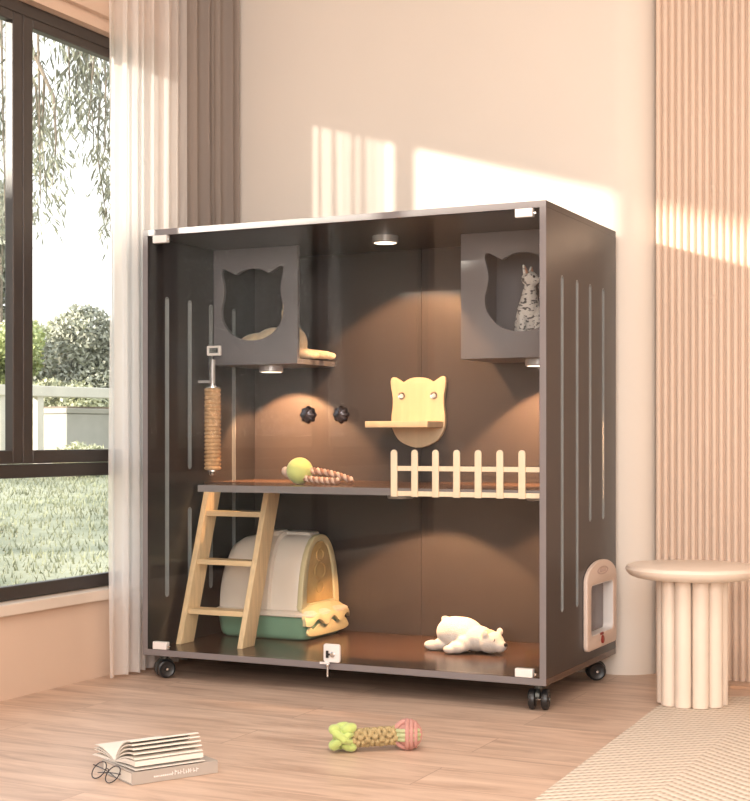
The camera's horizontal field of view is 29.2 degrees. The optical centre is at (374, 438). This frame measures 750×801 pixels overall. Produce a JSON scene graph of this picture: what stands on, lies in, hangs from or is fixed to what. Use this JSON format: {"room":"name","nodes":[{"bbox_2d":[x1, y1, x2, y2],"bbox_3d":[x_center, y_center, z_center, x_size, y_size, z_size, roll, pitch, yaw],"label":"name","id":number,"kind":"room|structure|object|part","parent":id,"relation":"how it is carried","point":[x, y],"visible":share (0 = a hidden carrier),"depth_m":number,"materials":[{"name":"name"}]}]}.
{"room":"living room","nodes":[
{"label":"living room","id":0,"kind":"room"},
{"bbox_2d":[0,0,109,700],"bbox_3d":[-1.998,-0.584,2.714,0.150,2.750,6.245,0,0,26],"label":"wall","id":1,"kind":"structure","parent":0,"point":[43,650],"depth_m":4.58,"materials":[{"name":"paint"}]},
{"bbox_2d":[0,585,108,617],"bbox_3d":[-1.486,0.517,3.730,0.165,0.036,2.958,0,0,26],"label":"window sill","id":2,"kind":"structure","parent":1,"relation":"attached to","point":[76,597],"depth_m":4.54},
{"bbox_2d":[0,0,109,601],"bbox_3d":[-1.473,-0.431,3.724,0.036,1.855,2.960,0,0,26],"label":"window","id":3,"kind":"structure","parent":1,"relation":"in","point":[21,19],"depth_m":4.48,"materials":[{"name":"brown metal"}]},
{"bbox_3d":[-1.363,-0.619,3.950,0.034,1.393,1.173,0,0,26],"label":"sash","id":4,"kind":"part","parent":3,"relation":"part of","materials":[{"name":"brown metal"}]},
{"bbox_3d":[-0.973,-0.619,4.753,0.034,1.393,0.608,0,0,26],"label":"sash","id":5,"kind":"part","parent":3,"relation":"part of","materials":[{"name":"brown metal"}]},
{"bbox_2d":[64,0,108,19],"bbox_3d":[-1.312,-1.454,3.925,0.024,0.110,3.462,0,0,26],"label":"trim","id":6,"kind":"structure","parent":1,"relation":"attached to","point":[100,8],"depth_m":4.72,"materials":[{"name":"paint"}]},
{"bbox_3d":[-1.292,-1.848,3.894,0.095,0.027,3.485,0,0,26],"label":"rail","id":7,"kind":"object","parent":1,"relation":"attached to","visible":0},
{"bbox_2d":[108,0,187,677],"bbox_3d":[-0.768,-0.525,4.889,0.057,2.608,0.452,0,0,26],"label":"sheer curtain","id":8,"kind":"object","parent":7,"relation":"hanging from","point":[148,38],"visible":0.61,"depth_m":4.81,"materials":[{"name":"white fabric"}]},
{"bbox_2d":[187,0,239,226],"bbox_3d":[-0.599,-0.525,5.268,0.066,2.608,0.373,0,0,26],"label":"curtain","id":9,"kind":"object","parent":7,"relation":"hanging from","point":[213,26],"visible":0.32,"depth_m":5.26,"materials":[{"name":"brown fabric"}]},
{"bbox_2d":[0,658,749,800],"bbox_3d":[0.124,0.816,1.771,4.790,0.050,6.600,0,0,26],"label":"floor","id":10,"kind":"structure","parent":0,"point":[266,726],"depth_m":3.93,"materials":[{"name":"brown wood"}]},
{"bbox_2d":[91,761,120,782],"bbox_3d":[-0.622,0.772,3.334,0.029,0.036,0.116,0,0,-42],"label":"eyeglasses","id":11,"kind":"object","parent":10,"relation":"on","point":[107,772],"visible":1,"depth_m":3.34,"materials":[{"name":"metal"}]},
{"bbox_2d":[102,755,217,785],"bbox_3d":[-0.510,0.776,3.412,0.222,0.030,0.165,0,0,-35],"label":"closed book","id":12,"kind":"object","parent":10,"relation":"on","point":[210,765],"visible":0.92,"depth_m":3.34,"materials":[{"name":"paper"}]},
{"bbox_2d":[92,732,204,770],"bbox_3d":[-0.540,0.729,3.432,0.180,0.068,0.236,0,0,-35],"label":"open book","id":13,"kind":"object","parent":12,"relation":"on","point":[156,751],"visible":1,"depth_m":3.36,"materials":[{"name":"paper"}]},
{"bbox_2d":[328,718,421,751],"bbox_3d":[0.001,0.752,3.652,0.242,0.082,0.084,0,0,-10],"label":"toy","id":14,"kind":"object","parent":10,"relation":"on","point":[406,734],"visible":1,"depth_m":3.63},
{"bbox_2d":[143,200,616,709],"bbox_3d":[0.013,0.052,4.741,1.421,1.478,0.752,0,0,26],"label":"cabinet","id":15,"kind":"object","parent":10,"relation":"on","point":[435,293],"visible":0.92,"depth_m":4.93,"materials":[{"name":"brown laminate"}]},
{"bbox_3d":[-0.605,0.013,5.070,0.020,1.360,0.700,0,0,26],"label":"panel","id":16,"kind":"part","parent":15,"relation":"part of","materials":[{"name":"clear glass"}]},
{"bbox_2d":[198,360,220,474],"bbox_3d":[-0.575,-0.074,5.011,0.084,0.401,0.061,0,0,26],"label":"post","id":17,"kind":"object","parent":15,"relation":"hanging from","point":[212,452],"visible":1,"depth_m":4.98,"materials":[{"name":"brown wicker"}]},
{"bbox_3d":[-0.584,-0.233,5.015,0.064,0.083,0.019,0,0,26],"label":"hanging rod","id":18,"kind":"part","parent":17,"relation":"part of","materials":[{"name":"silver metal"}]},
{"bbox_2d":[207,346,220,355],"bbox_3d":[-0.559,-0.305,5.003,0.054,0.034,0.010,0,0,26],"label":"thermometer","id":19,"kind":"object","parent":15,"relation":"attached to","point":[211,350],"visible":1,"depth_m":5.00,"materials":[{"name":"white plastic"}]},
{"bbox_2d":[176,492,279,648],"bbox_3d":[-0.499,0.436,4.915,0.260,0.512,0.255,0,0,26],"label":"wooden ladder","id":20,"kind":"object","parent":15,"relation":"on","point":[191,609],"visible":0.95,"depth_m":4.89,"materials":[{"name":"brown wood"}]},
{"bbox_3d":[-0.607,0.436,4.968,0.020,0.512,0.255,0,0,26],"label":"rail","id":21,"kind":"part","parent":20,"relation":"part of","materials":[{"name":"brown wood"}]},
{"bbox_3d":[-0.391,0.436,4.863,0.020,0.512,0.255,0,0,26],"label":"rail","id":22,"kind":"part","parent":20,"relation":"part of","materials":[{"name":"brown wood"}]},
{"bbox_2d":[259,365,282,372],"bbox_3d":[-0.369,-0.247,5.122,0.086,0.024,0.086,0,0,26],"label":"lamp","id":23,"kind":"object","parent":15,"relation":"attached to","point":[262,368],"depth_m":5.09,"materials":[{"name":"silver metal"}]},
{"bbox_2d":[225,358,334,368],"bbox_3d":[-0.354,-0.268,5.174,0.340,0.018,0.269,0,0,26],"label":"cubby shelf","id":24,"kind":"object","parent":15,"relation":"attached to","point":[230,363],"depth_m":5.08,"materials":[{"name":"grey laminate"}]},
{"bbox_2d":[216,529,349,639],"bbox_3d":[-0.330,0.507,5.117,0.402,0.370,0.328,0,0,26],"label":"box","id":25,"kind":"object","parent":15,"relation":"on","point":[300,600],"visible":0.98,"depth_m":5.00,"materials":[{"name":"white plastic"}]},
{"bbox_2d":[220,530,318,610],"bbox_3d":[-0.349,0.458,5.126,0.316,0.264,0.300,0,0,26],"label":"hood","id":26,"kind":"object","parent":25,"relation":"attached to","point":[292,576],"depth_m":5.00,"materials":[{"name":"beige plastic"}]},
{"bbox_3d":[-0.344,0.332,5.100,0.060,0.019,0.094,0,0,26],"label":"carry handle","id":27,"kind":"part","parent":25,"relation":"part of","materials":[{"name":"beige plastic"}]},
{"bbox_2d":[216,605,348,639],"bbox_3d":[-0.333,0.641,5.118,0.396,0.102,0.319,0,0,26],"label":"tray","id":28,"kind":"object","parent":25,"relation":"attached to","point":[287,622],"depth_m":4.97,"materials":[{"name":"green plastic"}]},
{"bbox_3d":[-0.198,0.462,5.052,0.020,0.255,0.281,0,0,26],"label":"frame","id":29,"kind":"part","parent":25,"relation":"part of","materials":[{"name":"yellow plastic"}]},
{"bbox_2d":[242,309,335,359],"bbox_3d":[-0.326,-0.384,5.138,0.385,0.213,0.153,0,0,26],"label":"cushion","id":30,"kind":"object","parent":15,"relation":"on","point":[304,352],"visible":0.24,"depth_m":5.09,"materials":[{"name":"yellow fabric"}]},
{"bbox_3d":[-0.206,-0.073,4.454,0.057,0.057,0.044,0,0,26],"label":"door knob","id":31,"kind":"part","parent":15,"relation":"part of","materials":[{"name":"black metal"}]},
{"bbox_2d":[282,457,353,483],"bbox_3d":[-0.193,0.106,4.719,0.240,0.088,0.088,0,0,21],"label":"toy","id":32,"kind":"object","parent":15,"relation":"on","point":[299,470],"visible":1,"depth_m":4.71,"materials":[{"name":"fabric"}]},
{"bbox_3d":[-0.140,0.013,5.226,0.680,1.360,0.012,0,0,26],"label":"panel","id":33,"kind":"part","parent":15,"relation":"part of","materials":[{"name":"grey laminate"}]},
{"bbox_3d":[-0.103,-0.073,4.404,0.057,0.057,0.044,0,0,26],"label":"door knob","id":34,"kind":"part","parent":15,"relation":"part of","materials":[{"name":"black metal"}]},
{"bbox_2d":[204,479,539,490],"bbox_3d":[0.018,0.162,4.774,1.358,0.022,0.663,0,0,26],"label":"shelf","id":35,"kind":"object","parent":15,"relation":"attached to","point":[209,484],"depth_m":4.65,"materials":[{"name":"grey laminate"}]},
{"bbox_3d":[0.016,-0.677,4.769,1.400,0.020,0.700,0,0,26],"label":"panel","id":36,"kind":"part","parent":15,"relation":"part of","materials":[{"name":"grey laminate"}]},
{"bbox_3d":[0.016,0.703,4.769,1.400,0.020,0.700,0,0,26],"label":"panel","id":37,"kind":"part","parent":15,"relation":"part of","materials":[{"name":"brown laminate"}]},
{"bbox_2d":[372,234,397,244],"bbox_3d":[0.034,-0.655,4.749,0.086,0.024,0.086,0,0,26],"label":"lamp","id":38,"kind":"object","parent":15,"relation":"attached to","point":[381,239],"depth_m":4.71,"materials":[{"name":"silver metal"}]},
{"bbox_2d":[387,495,413,498],"bbox_3d":[0.083,0.185,4.725,0.086,0.024,0.086,0,0,26],"label":"lamp","id":39,"kind":"object","parent":15,"relation":"attached to","point":[388,496],"depth_m":4.69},
{"bbox_2d":[365,376,446,447],"bbox_3d":[0.108,-0.092,5.012,0.248,0.249,0.154,0,0,26],"label":"step","id":40,"kind":"structure","parent":15,"relation":"attached to","point":[419,416],"depth_m":5.05,"materials":[{"name":"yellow wood"}]},
{"bbox_2d":[398,392,404,399],"bbox_3d":[0.093,-0.150,5.082,0.028,0.028,0.005,0,0,26],"label":"screw","id":41,"kind":"object","parent":40,"relation":"on","point":[401,395],"depth_m":5.08,"materials":[{"name":"silver metal"}]},
{"bbox_2d":[430,392,436,399],"bbox_3d":[0.205,-0.150,5.028,0.028,0.028,0.005,0,0,26],"label":"screw","id":42,"kind":"object","parent":40,"relation":"on","point":[433,395],"depth_m":5.03,"materials":[{"name":"silver metal"}]},
{"bbox_2d":[391,450,539,498],"bbox_3d":[0.265,0.105,4.277,0.478,0.142,0.011,0,0,26],"label":"picket fence","id":43,"kind":"object","parent":15,"relation":"attached to","point":[414,468],"visible":1,"depth_m":4.28,"materials":[{"name":"beige wood"}]},
{"bbox_3d":[0.270,0.090,4.278,0.471,0.015,0.006,0,0,26],"label":"fence rail","id":44,"kind":"part","parent":43,"relation":"part of","materials":[{"name":"beige wood"}]},
{"bbox_3d":[0.270,0.166,4.278,0.471,0.015,0.006,0,0,26],"label":"fence rail","id":45,"kind":"part","parent":43,"relation":"part of","materials":[{"name":"beige wood"}]},
{"bbox_2d":[424,616,507,653],"bbox_3d":[0.301,0.636,4.677,0.291,0.111,0.177,0,0,33],"label":"plush","id":46,"kind":"object","parent":15,"relation":"on","point":[455,634],"visible":1,"depth_m":4.64},
{"bbox_3d":[0.472,0.013,4.930,0.679,1.360,0.012,0,0,26],"label":"panel","id":47,"kind":"part","parent":15,"relation":"part of","materials":[{"name":"grey laminate"}]},
{"bbox_2d":[464,357,539,362],"bbox_3d":[0.531,-0.268,4.745,0.412,0.018,0.269,0,0,26],"label":"cubby shelf","id":48,"kind":"object","parent":15,"relation":"attached to","point":[481,359],"depth_m":4.69,"materials":[{"name":"grey laminate"}]},
{"bbox_2d":[514,264,539,330],"bbox_3d":[0.516,-0.421,4.732,0.138,0.286,0.157,0,0,0],"label":"kitten","id":49,"kind":"object","parent":15,"relation":"on","point":[528,310],"visible":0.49,"depth_m":4.67},
{"bbox_2d":[525,358,539,366],"bbox_3d":[0.531,-0.247,4.686,0.086,0.024,0.086,0,0,26],"label":"lamp","id":50,"kind":"object","parent":15,"relation":"attached to","point":[530,362],"depth_m":4.65,"materials":[{"name":"silver metal"}]},
{"bbox_2d":[526,498,539,500],"bbox_3d":[0.523,0.185,4.578,0.086,0.024,0.086,0,0,26],"label":"lamp","id":51,"kind":"object","parent":15,"relation":"attached to","point":[529,499],"depth_m":4.55,"materials":[{"name":"silver metal"}]},
{"bbox_3d":[0.637,0.013,4.468,0.020,1.360,0.700,0,0,26],"label":"panel","id":52,"kind":"part","parent":15,"relation":"part of","materials":[{"name":"grey laminate"}]},
{"bbox_3d":[0.720,0.524,4.600,0.014,0.277,0.318,0,0,26],"label":"flap frame","id":53,"kind":"part","parent":15,"relation":"part of","materials":[{"name":"beige plastic"}]},
{"bbox_2d":[533,696,749,800],"bbox_3d":[1.513,0.786,2.965,2.332,0.008,2.560,0,0,26],"label":"jute rug","id":54,"kind":"object","parent":10,"relation":"on","point":[673,753],"visible":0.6,"depth_m":3.48,"materials":[{"name":"beige wicker"}]},
{"bbox_2d":[625,559,749,709],"bbox_3d":[0.937,0.577,4.258,0.390,0.411,0.390,0,0,26],"label":"stool","id":55,"kind":"object","parent":54,"relation":"on","point":[692,595],"visible":1,"depth_m":4.17,"materials":[{"name":"beige paint"}]},
{"bbox_3d":[0.937,0.393,4.258,0.390,0.043,0.390,0,0,26],"label":"seat","id":56,"kind":"part","parent":55,"relation":"part of","materials":[{"name":"beige paint"}]},
{"bbox_2d":[239,0,655,674],"bbox_3d":[0.159,-0.584,5.280,1.792,2.750,0.255,0,0,26],"label":"wall","id":57,"kind":"structure","parent":0,"point":[348,107],"depth_m":5.02,"materials":[{"name":"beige paint"}]},
{"bbox_2d":[656,0,749,681],"bbox_3d":[2.304,-0.584,4.269,2.946,2.750,0.203,0,0,26],"label":"wall","id":58,"kind":"structure","parent":0,"point":[703,46],"depth_m":4.75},
{"label":"outside","id":59,"kind":"structure","parent":0,"visible":0},
{"bbox_2d":[0,463,108,585],"bbox_3d":[-8.807,0.480,18.660,26.000,0.903,34.000,0,0,26],"label":"ground","id":60,"kind":"structure","parent":59,"point":[36,531],"depth_m":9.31,"materials":[{"name":"plant"}]},
{"bbox_2d":[0,179,39,327],"bbox_3d":[-6.500,-2.279,23.962,1.783,4.722,2.026,0,0,-23],"label":"tree","id":61,"kind":"object","parent":60,"relation":"on","point":[2,284],"visible":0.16,"depth_m":23.76,"materials":[{"name":"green plant"}]},
{"bbox_3d":[-6.360,-1.825,24.170,0.910,3.815,0.740,0,0,26],"label":"stem","id":62,"kind":"part","parent":61,"relation":"part of","materials":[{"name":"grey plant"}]},
{"bbox_2d":[0,319,46,384],"bbox_3d":[-4.268,-0.626,16.509,1.271,1.498,1.009,0,0,26],"label":"round shrub","id":63,"kind":"object","parent":60,"relation":"on","point":[38,336],"visible":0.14,"depth_m":16.31,"materials":[{"name":"green plant"}]},
{"bbox_2d":[0,314,87,375],"bbox_3d":[-4.953,-0.872,21.017,1.941,1.936,1.624,0,0,26],"label":"round shrub","id":64,"kind":"object","parent":60,"relation":"on","point":[48,329],"visible":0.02,"depth_m":21.01,"materials":[{"name":"green plant"}]},
{"bbox_2d":[0,384,108,464],"bbox_3d":[-2.940,-0.079,13.600,0.120,0.820,2.642,0,0,41],"label":"railing","id":65,"kind":"object","parent":60,"relation":"on","point":[39,392],"visible":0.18,"depth_m":13.37,"materials":[{"name":"white paint"}]},
{"bbox_3d":[-3.392,-0.029,13.077,0.070,0.720,0.070,0,0,41],"label":"post","id":66,"kind":"part","parent":65,"relation":"part of","materials":[{"name":"white paint"}]},
{"bbox_3d":[-3.127,-0.029,13.383,0.070,0.720,0.070,0,0,41],"label":"post","id":67,"kind":"part","parent":65,"relation":"part of","materials":[{"name":"white paint"}]},
{"bbox_3d":[-2.940,-0.439,13.600,0.120,0.100,2.642,0,0,41],"label":"handrail","id":68,"kind":"part","parent":65,"relation":"part of","materials":[{"name":"white paint"}]},
{"bbox_2d":[0,20,109,282],"bbox_3d":[-2.002,-1.217,7.505,2.129,3.821,0.859,0,0,31],"label":"weeping tree","id":69,"kind":"object","parent":60,"relation":"on","point":[39,109],"visible":0.55,"depth_m":7.17,"materials":[{"name":"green plant"}]},
{"bbox_2d":[33,377,108,406],"bbox_3d":[-3.384,-0.224,15.685,1.375,0.916,1.054,0,0,26],"label":"round shrub","id":70,"kind":"object","parent":60,"relation":"on","point":[48,401],"visible":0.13,"depth_m":15.49,"materials":[{"name":"green plant"}]},
{"bbox_2d":[33,302,109,402],"bbox_3d":[-3.727,-0.857,18.995,1.952,1.912,1.979,0,0,26],"label":"round shrub","id":71,"kind":"object","parent":60,"relation":"on","point":[72,352],"visible":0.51,"depth_m":18.84,"materials":[{"name":"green plant"}]},
{"bbox_2d":[44,406,108,463],"bbox_3d":[-2.952,0.004,14.142,0.540,0.630,0.600,0,0,41],"label":"stone planter","id":72,"kind":"object","parent":60,"relation":"on","point":[63,425],"visible":0.5,"depth_m":13.92,"materials":[{"name":"grey stone"}]},
{"bbox_2d":[56,439,103,476],"bbox_3d":[-2.687,0.206,13.165,0.467,0.400,0.619,0,0,26],"label":"plant","id":73,"kind":"object","parent":60,"relation":"on","point":[76,446],"visible":0.13,"depth_m":12.99,"materials":[{"name":"green plant"}]}
]}

